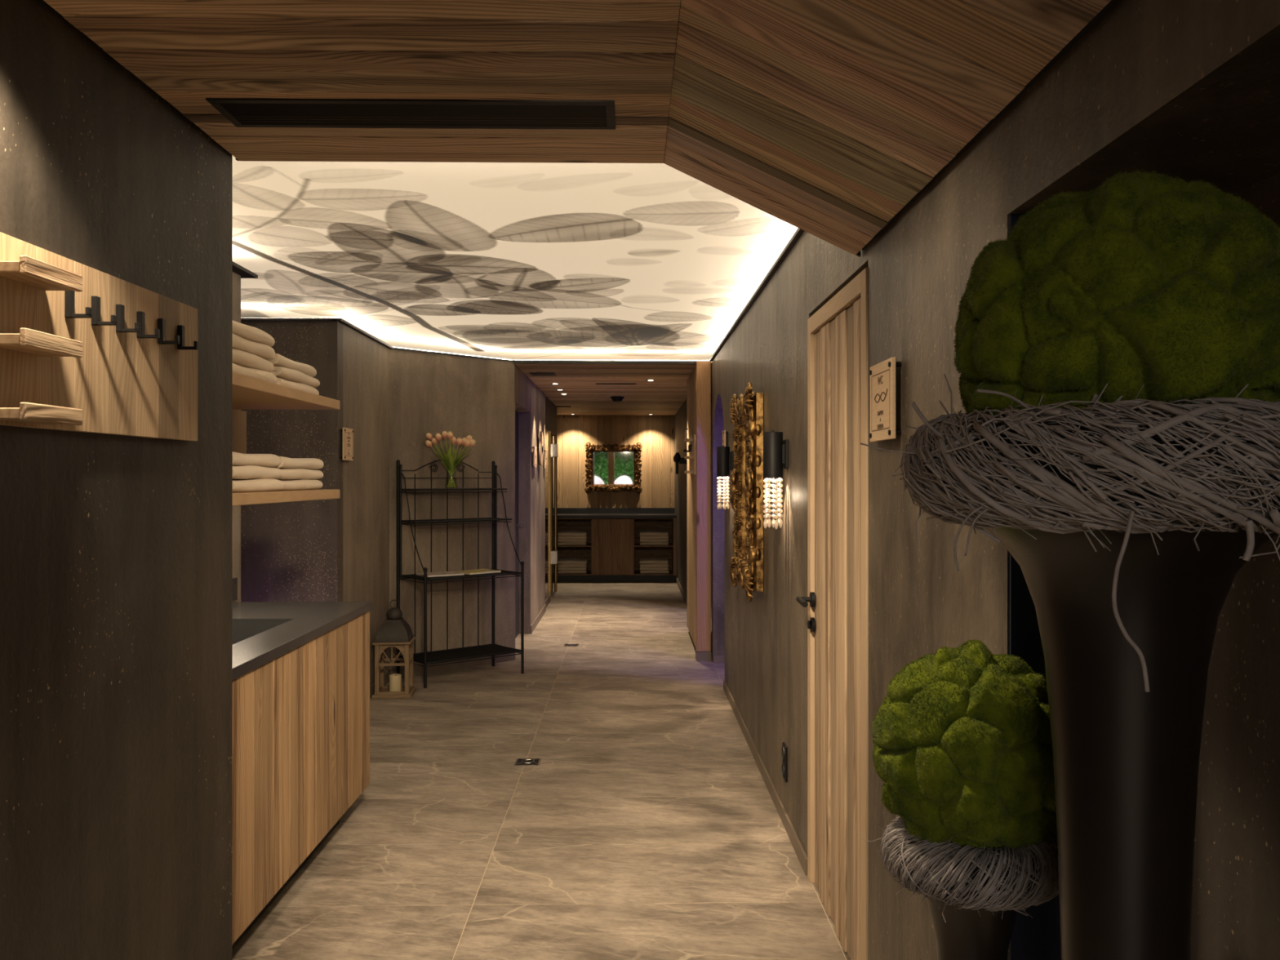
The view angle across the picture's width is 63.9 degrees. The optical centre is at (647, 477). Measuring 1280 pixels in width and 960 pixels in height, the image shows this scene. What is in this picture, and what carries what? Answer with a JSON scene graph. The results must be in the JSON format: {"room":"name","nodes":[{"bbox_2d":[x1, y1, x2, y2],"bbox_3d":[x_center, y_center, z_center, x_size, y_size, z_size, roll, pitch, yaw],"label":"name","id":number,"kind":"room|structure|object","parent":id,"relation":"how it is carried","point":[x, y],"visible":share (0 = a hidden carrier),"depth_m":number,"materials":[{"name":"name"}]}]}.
{"room":"spa corridor","nodes":[
{"label":"spa corridor","id":0,"kind":"room"},
{"bbox_2d":[0,0,232,959],"bbox_3d":[-1.466,0.260,0.617,0.690,2.420,4.485,0,0,-1],"label":"wall","id":1,"kind":"structure","parent":0,"point":[116,551],"depth_m":2.19,"materials":[{"name":"paint"}]},
{"bbox_2d":[0,231,198,440],"bbox_3d":[-1.097,-0.260,1.926,0.091,0.333,1.329,0,0,-1],"label":"coat rack","id":2,"kind":"object","parent":1,"relation":"attached to","point":[83,348],"visible":1,"depth_m":2.07,"materials":[{"name":"brown wood"}]},
{"bbox_2d":[232,271,240,601],"bbox_3d":[-1.937,0.268,3.799,0.140,2.405,1.895,0,0,-1],"label":"wall","id":3,"kind":"structure","parent":0,"point":[236,277],"depth_m":4.70,"materials":[{"name":"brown paint"}]},
{"bbox_2d":[232,261,257,278],"bbox_3d":[-1.852,-0.943,3.853,0.083,0.015,1.910,0,0,-1],"label":"trim","id":4,"kind":"structure","parent":3,"relation":"on","point":[238,269],"depth_m":4.69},
{"bbox_2d":[232,372,339,506],"bbox_3d":[-1.617,-0.125,3.798,0.492,0.446,1.868,0,0,-1],"label":"towel shelf","id":5,"kind":"object","parent":3,"relation":"attached to","point":[249,393],"visible":0.3,"depth_m":4.06,"materials":[{"name":"brown wood"}]},
{"bbox_2d":[232,363,277,383],"bbox_3d":[-1.611,-0.375,3.667,0.406,0.052,0.508,0,0,0],"label":"folded towel","id":6,"kind":"object","parent":5,"relation":"on","point":[255,373],"visible":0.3,"depth_m":3.70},
{"bbox_2d":[232,348,274,372],"bbox_3d":[-1.613,-0.426,3.651,0.404,0.054,0.507,0,0,-1],"label":"folded towel","id":7,"kind":"object","parent":6,"relation":"on","point":[240,357],"visible":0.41,"depth_m":3.67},
{"bbox_2d":[232,333,275,359],"bbox_3d":[-1.611,-0.475,3.646,0.403,0.053,0.507,0,0,0],"label":"folded towel","id":8,"kind":"object","parent":7,"relation":"on","point":[264,351],"visible":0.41,"depth_m":3.68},
{"bbox_2d":[232,320,275,346],"bbox_3d":[-1.615,-0.525,3.667,0.404,0.054,0.508,0,0,-2],"label":"folded towel","id":9,"kind":"object","parent":8,"relation":"on","point":[250,333],"visible":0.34,"depth_m":3.69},
{"bbox_2d":[232,478,284,492],"bbox_3d":[-1.608,0.025,3.741,0.404,0.051,0.498,0,0,-1],"label":"folded towel","id":10,"kind":"object","parent":5,"relation":"on","point":[251,485],"visible":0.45,"depth_m":3.71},
{"bbox_2d":[232,465,282,479],"bbox_3d":[-1.609,-0.021,3.733,0.404,0.050,0.498,0,0,-1],"label":"folded towel","id":11,"kind":"object","parent":10,"relation":"on","point":[245,472],"visible":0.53,"depth_m":3.69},
{"bbox_2d":[232,451,280,466],"bbox_3d":[-1.617,-0.068,3.742,0.406,0.049,0.498,0,0,-1],"label":"folded towel","id":12,"kind":"object","parent":11,"relation":"on","point":[238,459],"visible":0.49,"depth_m":3.73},
{"bbox_2d":[276,377,319,395],"bbox_3d":[-1.620,-0.373,4.213,0.404,0.048,0.508,0,0,-2],"label":"folded towel","id":13,"kind":"object","parent":5,"relation":"on","point":[300,386],"visible":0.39,"depth_m":4.17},
{"bbox_2d":[271,366,319,387],"bbox_3d":[-1.617,-0.417,4.213,0.404,0.048,0.508,0,0,-2],"label":"folded towel","id":14,"kind":"object","parent":13,"relation":"on","point":[287,374],"visible":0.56,"depth_m":4.12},
{"bbox_2d":[265,353,316,377],"bbox_3d":[-1.628,-0.461,4.206,0.406,0.047,0.508,0,0,-2],"label":"folded towel","id":15,"kind":"object","parent":14,"relation":"on","point":[278,360],"visible":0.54,"depth_m":4.12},
{"bbox_2d":[277,479,322,490],"bbox_3d":[-1.627,0.026,4.269,0.404,0.048,0.508,0,0,0],"label":"folded towel","id":16,"kind":"object","parent":5,"relation":"on","point":[289,484],"visible":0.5,"depth_m":4.25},
{"bbox_2d":[275,468,323,479],"bbox_3d":[-1.622,-0.018,4.253,0.404,0.048,0.508,0,0,0],"label":"folded towel","id":17,"kind":"object","parent":16,"relation":"on","point":[287,473],"visible":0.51,"depth_m":4.21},
{"bbox_2d":[266,456,324,469],"bbox_3d":[-1.618,-0.062,4.255,0.406,0.047,0.508,0,0,0],"label":"folded towel","id":18,"kind":"object","parent":17,"relation":"on","point":[286,462],"visible":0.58,"depth_m":4.21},
{"bbox_2d":[240,320,342,601],"bbox_3d":[-2.581,0.268,6.171,1.455,2.405,0.120,0,0,-1],"label":"wall","id":19,"kind":"structure","parent":0,"point":[291,551],"depth_m":6.12,"materials":[{"name":"paint"}]},
{"bbox_2d":[240,317,337,321],"bbox_3d":[-2.580,-0.943,6.114,1.455,0.015,0.046,0,0,-1],"label":"trim","id":20,"kind":"structure","parent":19,"relation":"on","point":[242,318],"depth_m":6.10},
{"bbox_2d":[342,324,389,685],"bbox_3d":[-1.925,0.268,6.844,0.120,2.405,1.201,0,0,-1],"label":"wall","id":21,"kind":"structure","parent":0,"point":[366,362],"depth_m":6.83,"materials":[{"name":"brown paint"}]},
{"bbox_2d":[340,427,353,460],"bbox_3d":[-1.840,-0.206,6.274,0.030,0.196,0.205,0,0,-1],"label":"wooden sign","id":22,"kind":"object","parent":21,"relation":"attached to","point":[348,433],"visible":1,"depth_m":6.26,"materials":[{"name":"brown wood"}]},
{"bbox_2d":[332,318,393,349],"bbox_3d":[-1.863,-0.943,6.774,0.054,0.015,1.342,0,0,-1],"label":"trim","id":23,"kind":"structure","parent":21,"relation":"on","point":[348,324],"depth_m":6.64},
{"bbox_2d":[369,670,391,697],"bbox_3d":[-1.858,1.433,6.785,0.010,0.075,1.322,0,0,-1],"label":"baseboard","id":24,"kind":"structure","parent":21,"relation":"attached to","point":[388,673],"depth_m":7.26,"materials":[{"name":"stone"}]},
{"bbox_2d":[389,349,514,670],"bbox_3d":[-1.522,0.268,7.917,0.120,2.405,1.173,0,0,43],"label":"wall","id":25,"kind":"structure","parent":0,"point":[433,393],"depth_m":7.85,"materials":[{"name":"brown paint"}]},
{"bbox_2d":[390,346,514,362],"bbox_3d":[-1.484,-0.943,7.882,0.036,0.015,1.173,0,0,43],"label":"trim","id":26,"kind":"structure","parent":25,"relation":"on","point":[394,348],"depth_m":7.84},
{"bbox_2d":[391,653,515,679],"bbox_3d":[-1.474,1.433,7.872,0.010,0.075,1.173,0,0,43],"label":"baseboard","id":27,"kind":"structure","parent":25,"relation":"attached to","point":[418,670],"depth_m":7.86,"materials":[{"name":"stone"}]},
{"bbox_2d":[232,155,797,415],"bbox_3d":[-1.391,-0.979,9.142,4.136,0.111,12.470,0,0,-1],"label":"ceiling","id":28,"kind":"structure","parent":0,"point":[502,260],"depth_m":4.87,"materials":[{"name":"fabric"}]},
{"bbox_2d":[514,364,556,648],"bbox_3d":[-1.325,0.260,11.791,0.363,2.420,6.975,0,0,-1],"label":"wall","id":29,"kind":"structure","parent":0,"point":[537,413],"depth_m":9.74,"materials":[{"name":"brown paint"}]},
{"bbox_2d":[515,410,524,638],"bbox_3d":[-1.198,0.425,9.030,0.099,2.090,1.300,0,0,-1],"label":"door","id":30,"kind":"structure","parent":29,"relation":"in","point":[517,525],"depth_m":9.52,"materials":[{"name":"brown wood"}]},
{"bbox_2d":[531,446,537,467],"bbox_3d":[-1.099,-0.204,9.942,0.030,0.200,0.300,0,0,-1],"label":"wooden sign","id":31,"kind":"object","parent":29,"relation":"attached to","point":[535,448],"visible":1,"depth_m":9.88,"materials":[{"name":"brown wood"}]},
{"bbox_2d":[530,604,546,633],"bbox_3d":[-1.118,1.433,10.522,0.010,0.075,1.680,0,0,-1],"label":"baseboard","id":32,"kind":"structure","parent":29,"relation":"attached to","point":[543,611],"depth_m":10.40,"materials":[{"name":"stone"}]},
{"bbox_2d":[537,431,543,466],"bbox_3d":[-1.100,-0.300,10.532,0.048,0.360,0.360,0,0,-1],"label":"disc","id":33,"kind":"object","parent":29,"relation":"attached to","point":[540,448],"visible":1,"depth_m":10.47,"materials":[{"name":"brown wood"}]},
{"bbox_2d":[545,428,551,607],"bbox_3d":[-1.171,0.455,11.796,0.040,2.030,0.870,0,0,-1],"label":"window","id":34,"kind":"structure","parent":29,"relation":"in","point":[548,433],"depth_m":12.03,"materials":[{"name":"clear glass"}]},
{"bbox_2d":[550,430,558,592],"bbox_3d":[-1.199,0.448,12.806,0.080,2.045,1.150,0,0,-1],"label":"door","id":35,"kind":"structure","parent":29,"relation":"in","point":[554,447],"depth_m":13.23,"materials":[{"name":"clear glass"}]},
{"bbox_2d":[232,581,849,959],"bbox_3d":[-0.527,1.530,4.391,5.700,0.120,22.000,0,0,-1],"label":"floor","id":36,"kind":"structure","parent":0,"point":[647,825],"depth_m":4.37,"materials":[{"name":"tile"}]},
{"bbox_2d":[232,610,369,948],"bbox_3d":[-1.545,1.030,3.729,0.630,0.880,1.726,0,0,-1],"label":"base cabinet","id":37,"kind":"object","parent":36,"relation":"on","point":[301,717],"visible":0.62,"depth_m":3.54,"materials":[{"name":"brown wood"}]},
{"bbox_2d":[232,577,372,679],"bbox_3d":[-1.543,0.574,3.770,0.640,0.243,1.808,0,0,-1],"label":"countertop","id":38,"kind":"structure","parent":37,"relation":"on","point":[263,632],"depth_m":4.02,"materials":[{"name":"black stone"}]},
{"bbox_2d":[232,619,291,644],"bbox_3d":[-1.597,0.626,3.523,0.420,0.137,1.060,0,0,-1],"label":"basin","id":39,"kind":"object","parent":38,"relation":"in","point":[243,630],"depth_m":4.03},
{"bbox_2d":[371,600,416,698],"bbox_3d":[-1.722,1.148,6.971,0.257,0.644,0.257,0,0,-5],"label":"lantern","id":40,"kind":"object","parent":36,"relation":"on","point":[396,632],"visible":1,"depth_m":6.87,"materials":[{"name":"brown wood"}]},
{"bbox_2d":[389,673,401,691],"bbox_3d":[-1.712,1.387,6.956,0.080,0.121,0.080,0,0,-1],"label":"candle","id":41,"kind":"object","parent":40,"relation":"on","point":[395,680],"visible":0.91,"depth_m":6.92,"materials":[{"name":"beige wax"}]},
{"bbox_2d":[396,459,524,688],"bbox_3d":[-1.382,0.663,7.602,0.844,1.614,0.428,0,0,-41],"label":"metal rack","id":42,"kind":"object","parent":36,"relation":"on","point":[425,658],"visible":0.9,"depth_m":7.63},
{"bbox_2d":[416,571,463,577],"bbox_3d":[-1.521,0.704,7.521,0.286,0.014,0.210,0,0,-35],"label":"magazine","id":43,"kind":"object","parent":42,"relation":"on","point":[441,573],"visible":1,"depth_m":7.49,"materials":[{"name":"paper"}]},
{"bbox_2d":[400,488,506,493],"bbox_3d":[-1.453,0.093,7.683,0.818,0.030,0.200,0,0,-41],"label":"wire shelf","id":44,"kind":"object","parent":42,"relation":"attached to","point":[493,490],"depth_m":7.63,"materials":[{"name":"black metal"}]},
{"bbox_2d":[400,517,511,525],"bbox_3d":[-1.432,0.324,7.659,0.819,0.030,0.264,0,0,-41],"label":"wire shelf","id":45,"kind":"object","parent":42,"relation":"attached to","point":[494,521],"depth_m":7.62,"materials":[{"name":"black metal"}]},
{"bbox_2d":[398,568,521,583],"bbox_3d":[-1.383,0.724,7.602,0.822,0.030,0.413,0,0,-41],"label":"wire shelf","id":46,"kind":"object","parent":42,"relation":"attached to","point":[424,578],"depth_m":7.46,"materials":[{"name":"black metal"}]},
{"bbox_2d":[399,644,521,666],"bbox_3d":[-1.383,1.308,7.602,0.822,0.030,0.413,0,0,-41],"label":"wire shelf","id":47,"kind":"object","parent":42,"relation":"attached to","point":[447,655],"depth_m":7.59,"materials":[{"name":"black metal"}]},
{"bbox_2d":[454,568,501,574],"bbox_3d":[-1.282,0.704,7.717,0.286,0.014,0.210,0,0,-45],"label":"magazine","id":48,"kind":"object","parent":42,"relation":"on","point":[477,571],"visible":0.9,"depth_m":7.70,"materials":[{"name":"paper"}]},
{"bbox_3d":[-1.469,-0.025,7.666,0.112,0.215,0.112,0,0,-1],"label":"vase","id":49,"kind":"object","parent":42,"relation":"on","visible":0},
{"bbox_2d":[425,440,450,475],"bbox_3d":[-1.548,-0.107,7.636,0.239,0.353,0.050,0,0,-12],"label":"tulip","id":50,"kind":"object","parent":49,"relation":"in","point":[428,443],"visible":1,"depth_m":7.63,"materials":[{"name":"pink plant"}]},
{"bbox_2d":[426,432,456,487],"bbox_3d":[-1.546,-0.135,7.646,0.225,0.410,0.071,0,0,3],"label":"tulip","id":51,"kind":"object","parent":49,"relation":"in","point":[428,436],"visible":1,"depth_m":7.65,"materials":[{"name":"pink plant"}]},
{"bbox_2d":[427,437,454,487],"bbox_3d":[-1.543,-0.117,7.663,0.209,0.374,0.082,0,0,-1],"label":"tulip","id":52,"kind":"object","parent":49,"relation":"in","point":[434,440],"visible":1,"depth_m":7.66,"materials":[{"name":"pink plant"}]},
{"bbox_2d":[435,433,453,487],"bbox_3d":[-1.517,-0.134,7.647,0.145,0.406,0.045,0,0,-8],"label":"tulip","id":53,"kind":"object","parent":49,"relation":"in","point":[437,436],"visible":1,"depth_m":7.64,"materials":[{"name":"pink plant"}]},
{"bbox_2d":[440,431,453,487],"bbox_3d":[-1.499,-0.140,7.644,0.099,0.418,0.062,0,0,-9],"label":"tulip","id":54,"kind":"object","parent":49,"relation":"in","point":[449,435],"visible":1,"depth_m":7.64,"materials":[{"name":"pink plant"}]},
{"bbox_2d":[441,431,457,487],"bbox_3d":[-1.485,-0.143,7.660,0.082,0.424,0.119,0,0,-32],"label":"tulip","id":55,"kind":"object","parent":49,"relation":"in","point":[444,433],"visible":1,"depth_m":7.66,"materials":[{"name":"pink plant"}]},
{"bbox_2d":[449,437,468,486],"bbox_3d":[-1.404,-0.117,7.688,0.159,0.374,0.096,0,0,-1],"label":"tulip","id":56,"kind":"object","parent":49,"relation":"in","point":[459,441],"visible":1,"depth_m":7.66,"materials":[{"name":"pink plant"}]},
{"bbox_2d":[446,439,476,487],"bbox_3d":[-1.392,-0.111,7.684,0.222,0.362,0.045,0,0,-4],"label":"tulip","id":57,"kind":"object","parent":49,"relation":"in","point":[472,442],"visible":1,"depth_m":7.67,"materials":[{"name":"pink plant"}]},
{"bbox_2d":[451,439,474,475],"bbox_3d":[-1.386,-0.111,7.674,0.218,0.361,0.050,0,0,-1],"label":"tulip","id":58,"kind":"object","parent":49,"relation":"in","point":[467,442],"visible":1,"depth_m":7.66,"materials":[{"name":"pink plant"}]},
{"bbox_2d":[514,758,541,765],"bbox_3d":[-0.621,1.468,5.312,0.128,0.008,0.128,0,0,-1],"label":"floor drain","id":59,"kind":"object","parent":36,"relation":"on","point":[519,762],"visible":1,"depth_m":5.31,"materials":[{"name":"silver metal"}]},
{"bbox_2d":[553,517,676,581],"bbox_3d":[-0.491,1.018,14.884,1.807,0.905,0.609,0,0,-1],"label":"base cabinet","id":60,"kind":"object","parent":36,"relation":"on","point":[613,551],"visible":0.7,"depth_m":14.60,"materials":[{"name":"brown wood"}]},
{"bbox_2d":[557,541,586,545],"bbox_3d":[-1.087,0.936,14.835,0.406,0.051,0.384,0,0,-1],"label":"folded towel","id":61,"kind":"object","parent":60,"relation":"on","point":[558,543],"visible":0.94,"depth_m":14.65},
{"bbox_2d":[557,537,587,542],"bbox_3d":[-1.086,0.890,14.832,0.406,0.050,0.383,0,0,-1],"label":"folded towel","id":62,"kind":"object","parent":61,"relation":"on","point":[558,540],"visible":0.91,"depth_m":14.65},
{"bbox_2d":[558,534,587,538],"bbox_3d":[-1.082,0.843,14.815,0.406,0.051,0.384,0,0,-2],"label":"folded towel","id":63,"kind":"object","parent":62,"relation":"on","point":[559,536],"visible":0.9,"depth_m":14.63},
{"bbox_2d":[557,530,586,535],"bbox_3d":[-1.087,0.796,14.813,0.406,0.050,0.384,0,0,-2],"label":"folded towel","id":64,"kind":"object","parent":63,"relation":"on","point":[570,532],"visible":1,"depth_m":14.63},
{"bbox_2d":[553,542,591,546],"bbox_3d":[-1.091,0.971,14.877,0.556,0.018,0.576,0,0,-1],"label":"shelf","id":65,"kind":"object","parent":60,"relation":"attached to","point":[588,544],"depth_m":14.59,"materials":[{"name":"brown wood"}]},
{"bbox_2d":[553,570,591,575],"bbox_3d":[-1.091,1.375,14.877,0.556,0.018,0.576,0,0,-1],"label":"shelf","id":66,"kind":"object","parent":60,"relation":"attached to","point":[588,572],"depth_m":14.59,"materials":[{"name":"brown wood"}]},
{"bbox_2d":[558,569,586,573],"bbox_3d":[-1.088,1.340,14.835,0.406,0.051,0.384,0,0,-2],"label":"folded towel","id":67,"kind":"object","parent":60,"relation":"on","point":[559,571],"visible":0.77,"depth_m":14.65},
{"bbox_2d":[557,564,587,570],"bbox_3d":[-1.082,1.294,14.812,0.406,0.050,0.383,0,0,0],"label":"folded towel","id":68,"kind":"object","parent":67,"relation":"on","point":[586,567],"visible":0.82,"depth_m":14.63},
{"bbox_2d":[557,563,586,567],"bbox_3d":[-1.087,1.247,14.821,0.406,0.051,0.384,0,0,-1],"label":"folded towel","id":69,"kind":"object","parent":68,"relation":"on","point":[559,565],"visible":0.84,"depth_m":14.64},
{"bbox_2d":[558,558,587,564],"bbox_3d":[-1.079,1.200,14.821,0.406,0.050,0.384,0,0,0],"label":"folded towel","id":70,"kind":"object","parent":69,"relation":"on","point":[568,561],"visible":1,"depth_m":14.64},
{"bbox_2d":[553,507,676,517],"bbox_3d":[-0.483,0.503,14.876,1.827,0.122,0.624,0,0,-1],"label":"countertop","id":71,"kind":"structure","parent":60,"relation":"on","point":[562,512],"depth_m":15.16,"materials":[{"name":"black stone"}]},
{"bbox_2d":[634,542,673,546],"bbox_3d":[0.078,0.971,14.898,0.555,0.018,0.576,0,0,-1],"label":"shelf","id":72,"kind":"object","parent":60,"relation":"attached to","point":[636,544],"depth_m":14.61,"materials":[{"name":"brown wood"}]},
{"bbox_2d":[634,570,673,575],"bbox_3d":[0.078,1.375,14.898,0.555,0.018,0.576,0,0,-1],"label":"shelf","id":73,"kind":"object","parent":60,"relation":"attached to","point":[636,572],"depth_m":14.61,"materials":[{"name":"brown wood"}]},
{"bbox_2d":[640,542,668,545],"bbox_3d":[0.089,0.936,14.836,0.406,0.051,0.384,0,0,0],"label":"folded towel","id":74,"kind":"object","parent":60,"relation":"on","point":[641,543],"visible":0.85,"depth_m":14.65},
{"bbox_2d":[640,538,668,542],"bbox_3d":[0.088,0.890,14.848,0.406,0.050,0.383,0,0,0],"label":"folded towel","id":75,"kind":"object","parent":74,"relation":"on","point":[641,540],"visible":0.88,"depth_m":14.66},
{"bbox_2d":[640,535,668,538],"bbox_3d":[0.087,0.843,14.849,0.406,0.051,0.384,0,0,-2],"label":"folded towel","id":76,"kind":"object","parent":75,"relation":"on","point":[641,536],"visible":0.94,"depth_m":14.66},
{"bbox_2d":[640,530,668,535],"bbox_3d":[0.086,0.796,14.854,0.406,0.050,0.384,0,0,0],"label":"folded towel","id":77,"kind":"object","parent":76,"relation":"on","point":[647,532],"visible":1,"depth_m":14.67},
{"bbox_2d":[640,570,668,573],"bbox_3d":[0.090,1.340,14.851,0.406,0.051,0.384,0,0,-2],"label":"folded towel","id":78,"kind":"object","parent":60,"relation":"on","point":[641,571],"visible":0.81,"depth_m":14.67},
{"bbox_2d":[640,566,668,570],"bbox_3d":[0.088,1.294,14.834,0.406,0.050,0.383,0,0,0],"label":"folded towel","id":79,"kind":"object","parent":78,"relation":"on","point":[661,568],"visible":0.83,"depth_m":14.65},
{"bbox_2d":[640,563,668,567],"bbox_3d":[0.088,1.247,14.836,0.406,0.051,0.384,0,0,-1],"label":"folded towel","id":80,"kind":"object","parent":79,"relation":"on","point":[642,565],"visible":0.87,"depth_m":14.65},
{"bbox_2d":[640,558,667,564],"bbox_3d":[0.083,1.200,14.851,0.406,0.050,0.384,0,0,0],"label":"folded towel","id":81,"kind":"object","parent":80,"relation":"on","point":[646,561],"visible":1,"depth_m":14.67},
{"bbox_2d":[921,892,1017,959],"bbox_3d":[0.523,1.059,1.659,0.192,0.822,0.192,0,0,-1],"label":"floor vase","id":82,"kind":"object","parent":36,"relation":"on","point":[966,935],"visible":0.36,"depth_m":1.60,"materials":[{"name":"ceramic"}]},
{"bbox_2d":[860,813,1059,922],"bbox_3d":[0.517,0.611,1.664,0.308,0.150,0.313,0,0,-45],"label":"twig wreath","id":83,"kind":"object","parent":82,"relation":"on","point":[1001,878],"visible":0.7,"depth_m":1.55,"materials":[{"name":"wicker"}]},
{"bbox_2d":[871,639,1057,853],"bbox_3d":[0.527,0.437,1.660,0.327,0.355,0.321,0,0,34],"label":"moss ball","id":84,"kind":"object","parent":83,"relation":"on","point":[963,749],"visible":0.86,"depth_m":1.55,"materials":[{"name":"plant"}]},
{"bbox_2d":[982,522,1278,959],"bbox_3d":[0.584,0.758,1.260,0.364,1.424,0.364,0,0,-1],"label":"floor vase","id":85,"kind":"object","parent":36,"relation":"on","point":[1126,757],"visible":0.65,"depth_m":1.19,"materials":[{"name":"ceramic"}]},
{"bbox_2d":[860,373,1279,692],"bbox_3d":[0.592,0.037,1.256,0.579,0.353,0.565,0,0,31],"label":"twig wreath","id":86,"kind":"object","parent":85,"relation":"on","point":[1160,466],"visible":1,"depth_m":1.05,"materials":[{"name":"wicker"}]},
{"bbox_2d":[952,168,1279,425],"bbox_3d":[0.588,-0.152,1.254,0.407,0.416,0.412,0,0,-1],"label":"moss ball","id":87,"kind":"object","parent":86,"relation":"on","point":[1169,286],"visible":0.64,"depth_m":1.11,"materials":[{"name":"plant"}]},
{"bbox_2d":[43,0,1118,257],"bbox_3d":[-0.333,-0.830,0.749,1.960,0.400,4.710,0,0,-1],"label":"ceiling","id":88,"kind":"structure","parent":0,"point":[827,118],"depth_m":2.12,"materials":[{"name":"brown wood"}]},
{"bbox_2d":[205,97,615,129],"bbox_3d":[-0.561,-0.891,2.515,0.960,0.008,0.190,0,0,-1],"label":"ceiling vent","id":89,"kind":"object","parent":88,"relation":"in","point":[241,112],"visible":1,"depth_m":2.50,"materials":[{"name":"black metal"}]},
{"bbox_2d":[553,415,674,507],"bbox_3d":[-0.516,0.260,15.253,2.100,2.420,0.120,0,0,-1],"label":"wall","id":90,"kind":"structure","parent":0,"point":[655,433],"depth_m":15.19,"materials":[{"name":"brown wood"}]},
{"bbox_2d":[584,442,642,493],"bbox_3d":[-0.509,-0.147,15.149,0.857,0.763,0.086,0,0,-1],"label":"gilded mirror","id":91,"kind":"object","parent":90,"relation":"attached to","point":[616,468],"visible":1,"depth_m":15.17,"materials":[{"name":"gold metal"}]},
{"bbox_2d":[687,367,695,647],"bbox_3d":[0.443,0.260,9.087,0.116,2.420,1.444,0,0,-1],"label":"wall","id":92,"kind":"structure","parent":0,"point":[691,380],"depth_m":9.04,"materials":[{"name":"brown wood"}]},
{"bbox_2d":[683,434,695,474],"bbox_3d":[0.347,-0.195,8.827,0.084,0.330,0.720,0,0,-1],"label":"coat rack","id":93,"kind":"object","parent":92,"relation":"attached to","point":[691,446],"visible":0.99,"depth_m":8.57,"materials":[{"name":"brown wood"}]},
{"bbox_2d":[674,378,711,598],"bbox_3d":[0.511,0.260,12.561,0.140,2.420,5.500,0,0,-1],"label":"wall","id":94,"kind":"structure","parent":0,"point":[681,416],"depth_m":13.04,"materials":[{"name":"paint"}]},
{"bbox_2d":[673,452,685,474],"bbox_3d":[0.375,-0.175,12.214,0.144,0.253,0.224,0,0,-1],"label":"hair dryer","id":95,"kind":"object","parent":94,"relation":"attached to","point":[677,458],"visible":0.98,"depth_m":12.23,"materials":[{"name":"black plastic"}]},
{"bbox_2d":[675,576,687,606],"bbox_3d":[0.420,1.433,13.409,0.010,0.075,3.600,0,0,-1],"label":"baseboard","id":96,"kind":"structure","parent":94,"relation":"attached to","point":[680,588],"depth_m":12.83,"materials":[{"name":"stone"}]},
{"bbox_2d":[695,360,711,661],"bbox_3d":[0.448,0.263,8.307,0.121,2.415,0.121,0,0,-1],"label":"pillar","id":97,"kind":"structure","parent":0,"point":[703,368],"depth_m":8.25,"materials":[{"name":"brown wood"}]},
{"bbox_2d":[711,413,711,608],"bbox_3d":[1.363,0.260,10.725,1.500,2.420,2.200,0,0,-1],"label":"wall","id":98,"kind":"structure","parent":0,"point":[711,414],"depth_m":11.62,"materials":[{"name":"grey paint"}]},
{"bbox_2d":[711,0,1279,959],"bbox_3d":[1.421,0.240,3.375,1.640,2.460,9.900,0,0,-1],"label":"wall","id":99,"kind":"structure","parent":0,"point":[1188,89],"depth_m":2.27,"materials":[{"name":"brown paint"}]},
{"bbox_2d":[716,445,733,510],"bbox_3d":[0.494,-0.002,6.610,0.101,0.413,0.090,0,0,-1],"label":"wall lamp","id":100,"kind":"object","parent":99,"relation":"attached to","point":[724,457],"visible":1,"depth_m":6.58,"materials":[{"name":"black metal"}]},
{"bbox_2d":[729,382,763,602],"bbox_3d":[0.515,0.070,5.465,0.095,1.092,0.877,0,0,-1],"label":"gilded mirror","id":101,"kind":"object","parent":99,"relation":"attached to","point":[746,412],"visible":1,"depth_m":5.09,"materials":[{"name":"gold metal"}]},
{"bbox_2d":[709,227,804,361],"bbox_3d":[0.565,-0.943,5.588,0.048,0.015,5.305,0,0,-1],"label":"trim","id":102,"kind":"structure","parent":99,"relation":"attached to","point":[799,232],"depth_m":4.96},
{"bbox_2d":[723,680,807,875],"bbox_3d":[0.559,1.440,5.478,0.010,0.060,3.365,0,0,-1],"label":"baseboard","id":103,"kind":"structure","parent":99,"relation":"attached to","point":[800,852],"depth_m":4.72,"materials":[{"name":"wood"}]},
{"bbox_2d":[763,430,788,528],"bbox_3d":[0.534,0.007,4.309,0.101,0.413,0.090,0,0,-1],"label":"wall lamp","id":104,"kind":"object","parent":99,"relation":"attached to","point":[775,450],"visible":1,"depth_m":4.28,"materials":[{"name":"black metal"}]},
{"bbox_2d":[781,742,786,782],"bbox_3d":[0.577,1.202,4.346,0.014,0.150,0.084,0,0,-1],"label":"power socket","id":105,"kind":"object","parent":99,"relation":"attached to","point":[784,751],"visible":1,"depth_m":4.32,"materials":[{"name":"black plastic"}]},
{"bbox_2d":[795,266,868,959],"bbox_3d":[0.622,0.435,3.316,0.162,2.070,0.934,0,0,-1],"label":"door","id":106,"kind":"structure","parent":99,"relation":"in","point":[837,600],"depth_m":3.21,"materials":[{"name":"brown wood"}]},
{"bbox_2d":[869,356,901,442],"bbox_3d":[0.600,-0.194,2.601,0.030,0.198,0.229,0,0,-1],"label":"wooden sign","id":107,"kind":"object","parent":99,"relation":"attached to","point":[882,375],"visible":1,"depth_m":2.57,"materials":[{"name":"brown wood"}]},
{"bbox_2d":[1009,172,1279,959],"bbox_3d":[0.865,0.470,0.965,0.436,2.000,1.900,0,0,-1],"label":"wall niche","id":108,"kind":"object","parent":99,"relation":"in","point":[1236,893],"visible":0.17,"depth_m":1.66,"materials":[{"name":"paint"}]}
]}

